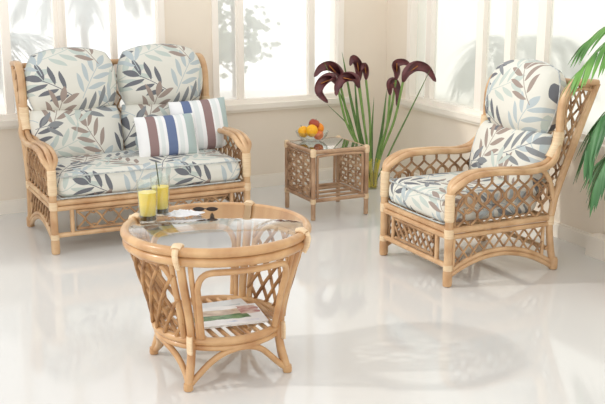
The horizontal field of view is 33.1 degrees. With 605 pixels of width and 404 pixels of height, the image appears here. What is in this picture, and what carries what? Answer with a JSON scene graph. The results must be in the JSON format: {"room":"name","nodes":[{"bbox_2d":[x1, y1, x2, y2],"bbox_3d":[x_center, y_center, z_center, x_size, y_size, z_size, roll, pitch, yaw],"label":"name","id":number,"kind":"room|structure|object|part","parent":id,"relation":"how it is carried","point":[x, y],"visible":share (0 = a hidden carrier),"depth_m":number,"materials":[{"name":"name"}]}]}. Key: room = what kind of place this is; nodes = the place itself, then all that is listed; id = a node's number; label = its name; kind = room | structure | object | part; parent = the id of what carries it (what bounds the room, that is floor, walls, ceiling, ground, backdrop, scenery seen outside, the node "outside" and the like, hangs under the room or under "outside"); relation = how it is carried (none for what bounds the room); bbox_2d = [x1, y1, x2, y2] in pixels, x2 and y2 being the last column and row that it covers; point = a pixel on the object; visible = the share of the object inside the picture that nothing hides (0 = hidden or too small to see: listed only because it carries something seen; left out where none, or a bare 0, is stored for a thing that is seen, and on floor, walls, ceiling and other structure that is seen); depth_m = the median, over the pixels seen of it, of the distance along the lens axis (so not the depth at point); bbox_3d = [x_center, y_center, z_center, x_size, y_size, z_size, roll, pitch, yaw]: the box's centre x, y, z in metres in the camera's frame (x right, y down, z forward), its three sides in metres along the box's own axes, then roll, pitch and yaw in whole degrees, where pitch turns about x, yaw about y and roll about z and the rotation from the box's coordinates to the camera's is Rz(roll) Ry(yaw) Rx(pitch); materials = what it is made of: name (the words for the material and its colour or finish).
{"room":"sunroom","nodes":[
{"label":"sunroom","id":0,"kind":"room"},
{"bbox_2d":[0,0,386,200],"bbox_3d":[-2.127,-1.111,6.224,6.360,2.450,0.160,-7,15,-25],"label":"wall","id":1,"kind":"structure","parent":0,"point":[187,22],"depth_m":7.29,"materials":[{"name":"beige paint"}]},
{"bbox_2d":[0,0,164,128],"bbox_3d":[-2.231,-1.284,6.090,3.013,1.750,0.190,-7,15,-25],"label":"window","id":2,"kind":"structure","parent":1,"relation":"in","point":[28,28],"depth_m":6.49,"materials":[{"name":"glass"}]},
{"bbox_3d":[-2.146,-1.314,6.126,0.603,1.620,0.001,-7,15,-25],"label":"pane","id":3,"kind":"part","parent":2,"relation":"part of","materials":[{"name":"glass"}]},
{"bbox_3d":[-1.706,-1.365,6.337,0.275,1.620,0.001,-7,15,-25],"label":"pane","id":4,"kind":"part","parent":2,"relation":"part of","materials":[{"name":"glass"}]},
{"bbox_3d":[-2.205,-0.447,6.236,3.013,0.054,0.070,-7,15,-25],"label":"sill","id":5,"kind":"part","parent":2,"relation":"part of","materials":[{"name":"beige paint"}]},
{"bbox_3d":[-1.383,-1.401,6.491,0.293,1.620,0.001,-7,15,-25],"label":"pane","id":6,"kind":"part","parent":2,"relation":"part of","materials":[{"name":"glass"}]},
{"bbox_3d":[-1.097,-1.435,6.628,0.274,1.620,0.001,-7,15,-25],"label":"pane","id":7,"kind":"part","parent":2,"relation":"part of","materials":[{"name":"glass"}]},
{"bbox_2d":[0,163,382,214],"bbox_3d":[-2.167,0.065,6.386,6.184,0.088,0.016,-7,15,-25],"label":"baseboard","id":8,"kind":"structure","parent":1,"relation":"attached to","point":[274,179],"depth_m":7.28,"materials":[{"name":"beige paint"}]},
{"bbox_2d":[211,0,352,112],"bbox_3d":[-0.181,-1.520,7.071,1.130,1.750,0.190,-7,15,-25],"label":"window","id":9,"kind":"structure","parent":1,"relation":"in","point":[266,54],"depth_m":7.17,"materials":[{"name":"glass"}]},
{"bbox_3d":[-0.526,-1.500,6.901,0.150,1.620,0.001,-7,15,-25],"label":"pane","id":10,"kind":"part","parent":9,"relation":"part of","materials":[{"name":"glass"}]},
{"bbox_3d":[-0.194,-1.538,7.060,0.502,1.620,0.001,-7,15,-25],"label":"pane","id":11,"kind":"part","parent":9,"relation":"part of","materials":[{"name":"glass"}]},
{"bbox_3d":[-0.154,-0.683,7.217,1.130,0.054,0.070,-7,15,-25],"label":"sill","id":12,"kind":"part","parent":9,"relation":"part of","materials":[{"name":"beige paint"}]},
{"bbox_3d":[0.152,-1.578,7.226,0.178,1.620,0.001,-7,15,-25],"label":"pane","id":13,"kind":"part","parent":9,"relation":"part of","materials":[{"name":"glass"}]},
{"bbox_2d":[0,176,604,403],"bbox_3d":[-0.316,0.989,2.946,6.360,0.100,8.360,-7,15,-25],"label":"floor","id":14,"kind":"structure","parent":0,"point":[364,326],"depth_m":4.54,"materials":[{"name":"white tile"}]},
{"bbox_2d":[10,44,251,254],"bbox_3d":[-1.041,-0.383,6.145,1.250,1.071,0.928,-7,15,-25],"label":"sofa","id":15,"kind":"object","parent":14,"relation":"on","point":[72,141],"visible":0.88,"depth_m":6.02,"materials":[{"name":"fabric"}]},
{"bbox_3d":[-1.696,-0.351,6.183,0.038,0.960,0.296,-7,15,-25],"label":"post","id":16,"kind":"part","parent":15,"relation":"part of","materials":[{"name":"wicker"}]},
{"bbox_3d":[-1.671,-0.450,6.106,0.027,0.689,0.324,-7,15,-25],"label":"wing frame","id":17,"kind":"part","parent":15,"relation":"part of","materials":[{"name":"wicker"}]},
{"bbox_3d":[-1.555,-0.513,5.848,0.100,0.532,0.899,-7,15,-25],"label":"arm frame","id":18,"kind":"part","parent":15,"relation":"part of","materials":[{"name":"wicker"}]},
{"bbox_3d":[-1.500,-0.039,5.848,0.033,0.062,0.620,-7,15,-25],"label":"rail","id":19,"kind":"part","parent":15,"relation":"part of","materials":[{"name":"wicker"}]},
{"bbox_3d":[-1.509,-0.205,5.824,0.020,0.279,0.631,-7,15,-25],"label":"scroll panel","id":20,"kind":"part","parent":15,"relation":"part of","materials":[{"name":"wicker"}]},
{"bbox_3d":[-1.363,0.029,5.578,0.042,0.405,0.041,-7,15,-25],"label":"post","id":21,"kind":"part","parent":15,"relation":"part of","materials":[{"name":"wicker"}]},
{"bbox_2d":[25,48,123,156],"bbox_3d":[-1.385,-0.593,6.162,0.560,0.669,0.338,-7,15,-25],"label":"cushion","id":22,"kind":"object","parent":15,"relation":"on","point":[70,92],"depth_m":6.05,"materials":[{"name":"white fabric"}]},
{"bbox_3d":[-0.848,0.128,5.863,1.150,0.029,0.029,-7,15,-25],"label":"rail","id":23,"kind":"part","parent":15,"relation":"part of","materials":[{"name":"wicker"}]},
{"bbox_3d":[-1.078,0.079,5.733,0.391,0.117,0.017,-7,15,-25],"label":"panel frame","id":24,"kind":"part","parent":15,"relation":"part of","materials":[{"name":"wicker"}]},
{"bbox_3d":[-1.177,-0.451,6.412,1.150,0.865,0.292,-7,15,-25],"label":"frame","id":25,"kind":"part","parent":15,"relation":"part of","materials":[{"name":"wicker"}]},
{"bbox_2d":[45,149,239,197],"bbox_3d":[-0.973,-0.199,6.048,1.098,0.154,0.607,-7,15,-25],"label":"seat cushion","id":26,"kind":"object","parent":15,"relation":"on","point":[88,173],"depth_m":5.85,"materials":[{"name":"white fabric"}]},
{"bbox_3d":[-0.847,-0.035,5.823,1.150,0.062,0.035,-7,15,-25],"label":"rail","id":27,"kind":"part","parent":15,"relation":"part of","materials":[{"name":"wicker"}]},
{"bbox_2d":[117,44,202,149],"bbox_3d":[-0.883,-0.651,6.402,0.560,0.669,0.338,-7,15,-25],"label":"cushion","id":28,"kind":"object","parent":15,"relation":"on","point":[150,76],"depth_m":6.26,"materials":[{"name":"white fabric"}]},
{"bbox_2d":[133,113,198,156],"bbox_3d":[-0.809,-0.394,6.084,0.374,0.245,0.152,-7,15,-27],"label":"throw pillow","id":29,"kind":"object","parent":15,"relation":"on","point":[165,135],"visible":0.98,"depth_m":6.03,"materials":[{"name":"fabric"}]},
{"bbox_3d":[-0.616,0.026,5.954,0.391,0.117,0.017,-7,15,-25],"label":"panel frame","id":30,"kind":"part","parent":15,"relation":"part of","materials":[{"name":"wicker"}]},
{"bbox_2d":[168,97,231,148],"bbox_3d":[-0.629,-0.477,6.293,0.376,0.312,0.162,-7,15,-27],"label":"throw pillow","id":31,"kind":"object","parent":15,"relation":"on","point":[210,115],"visible":0.62,"depth_m":6.26,"materials":[{"name":"fabric"}]},
{"bbox_3d":[-0.523,-0.632,6.342,0.100,0.532,0.899,-7,15,-25],"label":"arm frame","id":32,"kind":"part","parent":15,"relation":"part of","materials":[{"name":"wicker"}]},
{"bbox_3d":[-0.477,-0.324,6.318,0.020,0.279,0.631,-7,15,-25],"label":"scroll panel","id":33,"kind":"part","parent":15,"relation":"part of","materials":[{"name":"wicker"}]},
{"bbox_3d":[-0.332,-0.090,6.072,0.042,0.405,0.041,-7,15,-25],"label":"post","id":34,"kind":"part","parent":15,"relation":"part of","materials":[{"name":"wicker"}]},
{"bbox_2d":[120,200,310,391],"bbox_3d":[-0.338,0.360,4.065,0.745,0.599,0.745,-2,14,-8],"label":"coffee table","id":35,"kind":"object","parent":14,"relation":"on","point":[149,258],"visible":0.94,"depth_m":3.90,"materials":[{"name":"wicker"}]},
{"bbox_2d":[136,180,157,220],"bbox_3d":[-0.610,-0.003,4.015,0.084,0.170,0.084,-7,15,-25],"label":"juice glass","id":36,"kind":"object","parent":35,"relation":"on","point":[147,207],"visible":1,"depth_m":4.00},
{"bbox_3d":[-0.619,0.363,4.164,0.115,0.531,0.033,5,14,18],"label":"leg","id":37,"kind":"part","parent":35,"relation":"part of","materials":[{"name":"wicker"}]},
{"bbox_3d":[-0.577,0.332,3.937,0.150,0.318,0.398,-7,15,-25],"label":"lattice frame","id":38,"kind":"part","parent":35,"relation":"part of","materials":[{"name":"wicker"}]},
{"bbox_2d":[150,162,169,213],"bbox_3d":[-0.575,-0.055,4.121,0.080,0.221,0.080,-7,15,-25],"label":"juice glass","id":39,"kind":"object","parent":35,"relation":"on","point":[163,190],"visible":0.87,"depth_m":4.11,"materials":[{"name":"glass"}]},
{"bbox_2d":[163,209,204,216],"bbox_3d":[-0.482,0.042,4.159,0.174,0.018,0.096,-3,14,-12],"label":"tissue","id":40,"kind":"object","parent":35,"relation":"on","point":[175,213],"visible":1,"depth_m":4.15,"materials":[{"name":"white paper"}]},
{"bbox_3d":[-0.433,0.452,3.798,0.033,0.531,0.115,5,14,18],"label":"leg","id":41,"kind":"part","parent":35,"relation":"part of","materials":[{"name":"wood"}]},
{"bbox_3d":[-0.457,0.255,4.288,0.382,0.295,0.141,-7,15,-25],"label":"opening frame","id":42,"kind":"part","parent":35,"relation":"part of","materials":[{"name":"wicker"}]},
{"bbox_2d":[193,207,217,210],"bbox_3d":[-0.401,0.026,4.223,0.106,0.018,0.038,0,14,0],"label":"sunglasses","id":43,"kind":"object","parent":35,"relation":"on","point":[195,208],"visible":1,"depth_m":4.21,"materials":[{"name":"brown plastic"}]},
{"bbox_2d":[175,298,246,308],"bbox_3d":[-0.347,0.448,4.104,0.300,0.009,0.250,-6,15,-23],"label":"magazine","id":44,"kind":"object","parent":35,"relation":"on","point":[239,301],"visible":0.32,"depth_m":4.21,"materials":[{"name":"paper"}]},
{"bbox_2d":[192,303,268,328],"bbox_3d":[-0.302,0.453,4.048,0.290,0.008,0.215,-4,14,-17],"label":"magazine","id":45,"kind":"object","parent":44,"relation":"on","point":[242,314],"visible":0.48,"depth_m":4.03,"materials":[{"name":"paper"}]},
{"bbox_3d":[-0.338,0.093,4.000,0.684,0.007,0.684,-7,15,-25],"label":"glass","id":46,"kind":"part","parent":35,"relation":"part of","materials":[{"name":"clear glass"}]},
{"bbox_3d":[-0.219,0.368,3.817,0.382,0.295,0.141,-7,15,-25],"label":"opening frame","id":47,"kind":"part","parent":35,"relation":"part of","materials":[{"name":"wicker"}]},
{"bbox_3d":[-0.242,0.320,4.344,0.033,0.531,0.115,5,14,18],"label":"leg","id":48,"kind":"part","parent":35,"relation":"part of","materials":[{"name":"wicker"}]},
{"bbox_3d":[-0.098,0.277,4.166,0.150,0.318,0.398,-7,15,-25],"label":"lattice frame","id":49,"kind":"part","parent":35,"relation":"part of","materials":[{"name":"wicker"}]},
{"bbox_3d":[-0.057,0.408,3.978,0.115,0.531,0.033,5,14,18],"label":"leg","id":50,"kind":"part","parent":35,"relation":"part of","materials":[{"name":"wood"}]},
{"bbox_2d":[284,135,369,220],"bbox_3d":[0.152,-0.163,6.550,0.415,0.447,0.414,-7,15,-25],"label":"side table","id":51,"kind":"object","parent":14,"relation":"on","point":[337,147],"visible":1,"depth_m":6.47,"materials":[{"name":"wicker"}]},
{"bbox_3d":[-0.100,-0.176,6.635,0.029,0.431,0.029,-7,15,-25],"label":"leg","id":52,"kind":"part","parent":51,"relation":"part of","materials":[{"name":"wicker"}]},
{"bbox_3d":[-0.017,-0.193,6.457,0.028,0.256,0.333,-7,15,-25],"label":"woven panel","id":53,"kind":"part","parent":51,"relation":"part of","materials":[{"name":"wicker"}]},
{"bbox_3d":[-0.017,-0.193,6.457,0.018,0.271,0.336,-7,15,-25],"label":"panel frame","id":54,"kind":"part","parent":51,"relation":"part of","materials":[{"name":"wicker"}]},
{"bbox_2d":[296,131,328,141],"bbox_3d":[0.062,-0.429,6.593,0.215,0.062,0.215,-7,15,-25],"label":"fruit bowl","id":55,"kind":"object","parent":51,"relation":"on","point":[328,131],"visible":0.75,"depth_m":6.56,"materials":[{"name":"clear glass"}]},
{"bbox_2d":[298,126,307,136],"bbox_3d":[0.006,-0.457,6.577,0.074,0.080,0.074,3,14,12],"label":"orange","id":56,"kind":"object","parent":55,"relation":"in","point":[302,130],"visible":0.91,"depth_m":6.55,"materials":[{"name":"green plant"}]},
{"bbox_2d":[306,124,317,136],"bbox_3d":[0.059,-0.459,6.529,0.080,0.085,0.080,-4,14,-16],"label":"orange","id":57,"kind":"object","parent":55,"relation":"in","point":[311,130],"visible":1,"depth_m":6.50,"materials":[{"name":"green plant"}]},
{"bbox_2d":[309,119,319,127],"bbox_3d":[0.075,-0.505,6.582,0.071,0.067,0.072,-1,14,-2],"label":"apple","id":58,"kind":"object","parent":55,"relation":"in","point":[315,122],"visible":0.64,"depth_m":6.55,"materials":[{"name":"red plant"}]},
{"bbox_2d":[314,131,323,139],"bbox_3d":[0.103,-0.429,6.543,0.065,0.062,0.066,1,14,5],"label":"apple","id":59,"kind":"object","parent":55,"relation":"in","point":[319,135],"visible":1,"depth_m":6.52,"materials":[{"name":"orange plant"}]},
{"bbox_2d":[318,123,323,131],"bbox_3d":[0.102,-0.482,6.620,0.074,0.082,0.074,-1,14,-6],"label":"orange","id":60,"kind":"object","parent":55,"relation":"in","point":[321,127],"visible":0.45,"depth_m":6.59,"materials":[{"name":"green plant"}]},
{"bbox_3d":[0.069,-0.253,6.702,0.339,0.278,0.018,-7,15,-25],"label":"opening frame","id":61,"kind":"part","parent":51,"relation":"part of","materials":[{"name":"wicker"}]},
{"bbox_3d":[0.066,-0.097,6.306,0.029,0.431,0.029,-7,15,-25],"label":"leg","id":62,"kind":"part","parent":51,"relation":"part of","materials":[{"name":"wicker"}]},
{"bbox_3d":[0.152,-0.064,6.574,0.401,0.025,0.401,-7,15,-25],"label":"rail","id":63,"kind":"part","parent":51,"relation":"part of","materials":[{"name":"wicker"}]},
{"bbox_3d":[0.152,-0.361,6.502,0.403,0.027,0.403,-7,15,-25],"label":"rail","id":64,"kind":"part","parent":51,"relation":"part of","materials":[{"name":"wicker"}]},
{"bbox_3d":[0.152,-0.371,6.500,0.353,0.005,0.353,-7,15,-25],"label":"glass","id":65,"kind":"part","parent":51,"relation":"part of","materials":[{"name":"clear glass"}]},
{"bbox_3d":[0.238,-0.214,6.797,0.029,0.431,0.029,-7,15,-25],"label":"leg","id":66,"kind":"part","parent":51,"relation":"part of","materials":[{"name":"wicker"}]},
{"bbox_3d":[0.235,-0.174,6.373,0.339,0.278,0.018,-7,15,-25],"label":"opening frame","id":67,"kind":"part","parent":51,"relation":"part of","materials":[{"name":"wicker"}]},
{"bbox_3d":[0.321,-0.232,6.619,0.028,0.256,0.333,-7,15,-25],"label":"woven panel","id":68,"kind":"part","parent":51,"relation":"part of","materials":[{"name":"wicker"}]},
{"bbox_3d":[0.321,-0.232,6.619,0.018,0.271,0.336,-7,15,-25],"label":"panel frame","id":69,"kind":"part","parent":51,"relation":"part of","materials":[{"name":"wicker"}]},
{"bbox_3d":[0.405,-0.135,6.468,0.029,0.431,0.029,-7,15,-25],"label":"leg","id":70,"kind":"part","parent":51,"relation":"part of","materials":[{"name":"wicker"}]},
{"bbox_2d":[326,66,360,155],"bbox_3d":[0.300,-0.542,7.050,0.386,0.920,0.015,-7,15,-26],"label":"lily leaf","id":71,"kind":"object","parent":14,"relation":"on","point":[326,66],"visible":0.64,"depth_m":7.06,"materials":[{"name":"green plant"}]},
{"bbox_2d":[379,59,600,286],"bbox_3d":[0.978,-0.209,5.423,0.928,1.072,0.720,-7,15,-25],"label":"armchair","id":72,"kind":"object","parent":14,"relation":"on","point":[513,149],"visible":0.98,"depth_m":5.25,"materials":[{"name":"fabric"}]},
{"bbox_3d":[0.448,0.032,5.567,0.041,0.405,0.042,-7,15,-25],"label":"post","id":73,"kind":"part","parent":72,"relation":"part of","materials":[{"name":"wicker"}]},
{"bbox_3d":[0.585,0.255,5.335,0.029,0.029,0.620,-7,15,-25],"label":"rail","id":74,"kind":"part","parent":72,"relation":"part of","materials":[{"name":"wicker"}]},
{"bbox_3d":[0.584,0.092,5.295,0.035,0.062,0.620,-7,15,-25],"label":"rail","id":75,"kind":"part","parent":72,"relation":"part of","materials":[{"name":"wicker"}]},
{"bbox_3d":[0.583,0.179,5.316,0.017,0.117,0.376,-7,15,-25],"label":"panel frame","id":76,"kind":"part","parent":72,"relation":"part of","materials":[{"name":"wicker"}]},
{"bbox_3d":[0.741,-0.168,5.670,0.631,0.279,0.020,-7,15,-25],"label":"scroll panel","id":77,"kind":"part","parent":72,"relation":"part of","materials":[{"name":"wicker"}]},
{"bbox_3d":[0.837,-0.464,5.645,0.899,0.532,0.100,-7,15,-25],"label":"arm frame","id":78,"kind":"part","parent":72,"relation":"part of","materials":[{"name":"wicker"}]},
{"bbox_3d":[0.722,0.162,5.027,0.041,0.405,0.042,-7,15,-25],"label":"post","id":79,"kind":"part","parent":72,"relation":"part of","materials":[{"name":"wicker"}]},
{"bbox_2d":[389,170,536,222],"bbox_3d":[0.840,-0.041,5.393,0.607,0.154,0.568,-7,15,-25],"label":"seat cushion","id":80,"kind":"object","parent":72,"relation":"on","point":[423,194],"depth_m":5.24,"materials":[{"name":"white fabric"}]},
{"bbox_3d":[1.000,0.127,5.159,0.620,0.062,0.033,-7,15,-25],"label":"rail","id":81,"kind":"part","parent":72,"relation":"part of","materials":[{"name":"wicker"}]},
{"bbox_3d":[1.015,-0.037,5.129,0.631,0.279,0.020,-7,15,-25],"label":"scroll panel","id":82,"kind":"part","parent":72,"relation":"part of","materials":[{"name":"wicker"}]},
{"bbox_2d":[469,59,566,193],"bbox_3d":[1.163,-0.425,5.464,0.328,0.668,0.590,-7,15,-25],"label":"cushion","id":83,"kind":"object","parent":72,"relation":"on","point":[522,104],"depth_m":5.29,"materials":[{"name":"white fabric"}]},
{"bbox_3d":[1.111,-0.334,5.104,0.899,0.532,0.100,-7,15,-25],"label":"arm frame","id":84,"kind":"part","parent":72,"relation":"part of","materials":[{"name":"wicker"}]},
{"bbox_3d":[1.254,-0.245,5.554,0.292,0.865,0.620,-7,15,-25],"label":"frame","id":85,"kind":"part","parent":72,"relation":"part of","materials":[{"name":"wicker"}]},
{"bbox_3d":[1.347,-0.243,5.246,0.324,0.689,0.027,-7,15,-25],"label":"wing frame","id":86,"kind":"part","parent":72,"relation":"part of","materials":[{"name":"wicker"}]},
{"bbox_3d":[1.398,-0.138,5.297,0.296,0.960,0.038,-7,15,-25],"label":"post","id":87,"kind":"part","parent":72,"relation":"part of","materials":[{"name":"wicker"}]},
{"bbox_2d":[559,27,604,215],"bbox_3d":[1.671,-0.191,4.848,0.793,1.305,0.819,11,18,39],"label":"potted palm","id":88,"kind":"object","parent":14,"relation":"on","point":[596,135],"visible":1,"depth_m":4.75,"materials":[{"name":"plant"}]},
{"bbox_3d":[0.494,-0.194,7.222,0.100,0.200,0.100,-7,15,-25],"label":"flower vase","id":89,"kind":"object","parent":14,"relation":"on","visible":0},
{"bbox_2d":[314,61,370,182],"bbox_3d":[0.274,-0.530,7.045,0.464,0.900,0.060,-7,15,-25],"label":"calla lily","id":90,"kind":"object","parent":89,"relation":"in","point":[332,66],"visible":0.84,"depth_m":6.93,"materials":[{"name":"plant"}]},
{"bbox_3d":[0.350,-0.536,7.080,0.202,0.525,0.019,-5,14,-21],"label":"stem","id":91,"kind":"part","parent":90,"relation":"part of","materials":[{"name":"green plant"}]},
{"bbox_2d":[315,72,370,186],"bbox_3d":[0.281,-0.485,7.019,0.468,0.826,0.053,-9,16,-32],"label":"calla lily","id":92,"kind":"object","parent":89,"relation":"in","point":[323,80],"visible":0.91,"depth_m":6.86,"materials":[{"name":"purple plant"}]},
{"bbox_3d":[0.333,-0.547,7.037,0.240,0.552,0.018,-7,15,-27],"label":"stem","id":93,"kind":"part","parent":92,"relation":"part of","materials":[{"name":"green plant"}]},
{"bbox_2d":[342,54,362,143],"bbox_3d":[0.373,-0.567,7.080,0.244,0.954,0.018,-7,15,-25],"label":"lily leaf","id":94,"kind":"object","parent":89,"relation":"in","point":[348,87],"visible":0.71,"depth_m":7.06,"materials":[{"name":"green plant"}]},
{"bbox_2d":[334,71,372,186],"bbox_3d":[0.361,-0.489,7.027,0.353,0.828,0.046,-10,17,-37],"label":"calla lily","id":95,"kind":"object","parent":89,"relation":"in","point":[344,77],"visible":0.97,"depth_m":6.94,"materials":[{"name":"plant"}]},
{"bbox_3d":[0.429,-0.535,7.072,0.122,0.524,0.017,-10,17,-35],"label":"stem","id":96,"kind":"part","parent":95,"relation":"part of","materials":[{"name":"green plant"}]},
{"bbox_3d":[0.482,-0.201,7.194,0.044,0.188,0.017,-11,17,-37],"label":"stem","id":97,"kind":"part","parent":95,"relation":"part of","materials":[{"name":"plant"}]},
{"bbox_2d":[349,55,369,171],"bbox_3d":[0.399,-0.565,7.120,0.198,0.930,0.060,-7,15,-25],"label":"calla lily","id":98,"kind":"object","parent":89,"relation":"in","point":[354,59],"visible":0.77,"depth_m":7.02,"materials":[{"name":"plant"}]},
{"bbox_2d":[354,84,370,181],"bbox_3d":[0.418,-0.511,7.117,0.154,0.828,0.018,-7,15,-25],"label":"lily leaf","id":99,"kind":"object","parent":89,"relation":"in","point":[356,103],"visible":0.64,"depth_m":7.08,"materials":[{"name":"green plant"}]},
{"bbox_2d":[361,63,373,185],"bbox_3d":[0.446,-0.538,7.131,0.118,0.873,0.045,-7,15,-25],"label":"calla lily","id":100,"kind":"object","parent":89,"relation":"in","point":[365,68],"visible":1,"depth_m":7.09,"materials":[{"name":"green plant"}]},
{"bbox_3d":[0.461,-0.577,7.129,0.058,0.556,0.020,-1,14,-5],"label":"stem","id":101,"kind":"part","parent":100,"relation":"part of","materials":[{"name":"green plant"}]},
{"bbox_2d":[371,101,373,167],"bbox_3d":[0.490,-0.425,7.175,0.019,0.632,0.011,3,14,12],"label":"lily leaf","id":102,"kind":"object","parent":89,"relation":"in","point":[373,101],"visible":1,"depth_m":7.17,"materials":[{"name":"green plant"}]},
{"bbox_2d":[373,91,386,172],"bbox_3d":[0.538,-0.458,7.190,0.109,0.690,0.018,-7,15,-25],"label":"lily leaf","id":103,"kind":"object","parent":89,"relation":"in","point":[383,117],"visible":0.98,"depth_m":7.20,"materials":[{"name":"green plant"}]},
{"bbox_2d":[374,77,400,185],"bbox_3d":[0.586,-0.481,7.098,0.187,0.779,0.062,5,15,21],"label":"calla lily","id":104,"kind":"object","parent":89,"relation":"in","point":[390,83],"visible":0.94,"depth_m":7.03,"materials":[{"name":"green plant"}]},
{"bbox_3d":[0.520,-0.197,7.205,0.018,0.175,0.037,-12,18,-42],"label":"stem","id":105,"kind":"part","parent":104,"relation":"part of","materials":[{"name":"plant"}]},
{"bbox_3d":[0.570,-0.510,7.113,0.100,0.483,0.035,6,15,24],"label":"stem","id":106,"kind":"part","parent":104,"relation":"part of","materials":[{"name":"green plant"}]},
{"bbox_2d":[373,59,408,182],"bbox_3d":[0.611,-0.545,7.092,0.260,0.906,0.084,3,14,12],"label":"calla lily","id":107,"kind":"object","parent":89,"relation":"in","point":[397,63],"visible":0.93,"depth_m":6.99,"materials":[{"name":"green plant"}]},
{"bbox_3d":[0.513,-0.214,7.222,0.051,0.201,0.017,10,17,36],"label":"stem","id":108,"kind":"part","parent":107,"relation":"part of","materials":[{"name":"plant"}]},
{"bbox_3d":[0.589,-0.575,7.105,0.144,0.563,0.035,6,15,25],"label":"stem","id":109,"kind":"part","parent":107,"relation":"part of","materials":[{"name":"green plant"}]},
{"bbox_2d":[376,71,429,181],"bbox_3d":[0.707,-0.516,7.030,0.462,0.878,0.071,12,18,40],"label":"lily leaf","id":110,"kind":"object","parent":89,"relation":"in","point":[429,71],"visible":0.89,"depth_m":7.08,"materials":[{"name":"green plant"}]},
{"bbox_2d":[377,61,435,175],"bbox_3d":[0.688,-0.525,7.023,0.426,0.901,0.152,4,14,17],"label":"calla lily","id":111,"kind":"object","parent":89,"relation":"in","point":[414,66],"visible":1,"depth_m":6.92,"materials":[{"name":"plant"}]},
{"bbox_3d":[0.526,-0.209,7.202,0.018,0.203,0.073,-8,16,-31],"label":"stem","id":112,"kind":"part","parent":111,"relation":"part of","materials":[{"name":"plant"}]},
{"bbox_3d":[0.619,-0.557,7.032,0.209,0.565,0.040,13,19,43],"label":"stem","id":113,"kind":"part","parent":111,"relation":"part of","materials":[{"name":"green plant"}]},
{"bbox_2d":[384,0,604,233],"bbox_3d":[2.500,-0.554,3.909,0.160,2.450,8.200,-7,15,-25],"label":"wall","id":114,"kind":"structure","parent":0,"point":[420,129],"depth_m":7.02,"materials":[{"name":"beige paint"}]},
{"bbox_2d":[390,167,590,247],"bbox_3d":[2.421,0.603,4.148,0.016,0.088,8.200,-7,15,-25],"label":"baseboard","id":115,"kind":"structure","parent":114,"relation":"attached to","point":[576,236],"depth_m":5.90,"materials":[{"name":"beige paint"}]},
{"bbox_2d":[399,0,604,155],"bbox_3d":[1.552,-1.181,5.657,0.190,1.750,3.570,-7,15,-25],"label":"window","id":116,"kind":"structure","parent":114,"relation":"in","point":[463,42],"depth_m":6.49,"materials":[{"name":"glass"}]},
{"bbox_3d":[0.847,-1.535,7.046,0.001,1.620,0.165,-7,15,-25],"label":"pane","id":117,"kind":"part","parent":116,"relation":"part of","materials":[{"name":"glass"}]},
{"bbox_3d":[1.028,-1.449,6.689,0.001,1.620,0.525,-7,15,-25],"label":"pane","id":118,"kind":"part","parent":116,"relation":"part of","materials":[{"name":"glass"}]},
{"bbox_3d":[1.225,-1.356,6.301,0.001,1.620,0.225,-7,15,-25],"label":"pane","id":119,"kind":"part","parent":116,"relation":"part of","materials":[{"name":"glass"}]},
{"bbox_3d":[1.499,-0.350,5.830,0.070,0.054,3.570,-7,15,-25],"label":"sill","id":120,"kind":"part","parent":116,"relation":"part of","materials":[{"name":"beige paint"}]},
{"bbox_3d":[1.355,-1.294,6.043,0.001,1.620,0.245,-7,15,-25],"label":"pane","id":121,"kind":"part","parent":116,"relation":"part of","materials":[{"name":"glass"}]},
{"bbox_3d":[1.624,-1.166,5.511,0.001,1.620,0.825,-7,15,-25],"label":"pane","id":122,"kind":"part","parent":116,"relation":"part of","materials":[{"name":"glass"}]},
{"bbox_2d":[585,233,604,261],"bbox_3d":[1.661,0.258,5.525,0.094,0.115,0.260,-7,15,-25],"label":"trim","id":123,"kind":"structure","parent":114,"relation":"attached to","point":[595,243],"depth_m":5.56,"materials":[{"name":"beige paint"}]}
]}

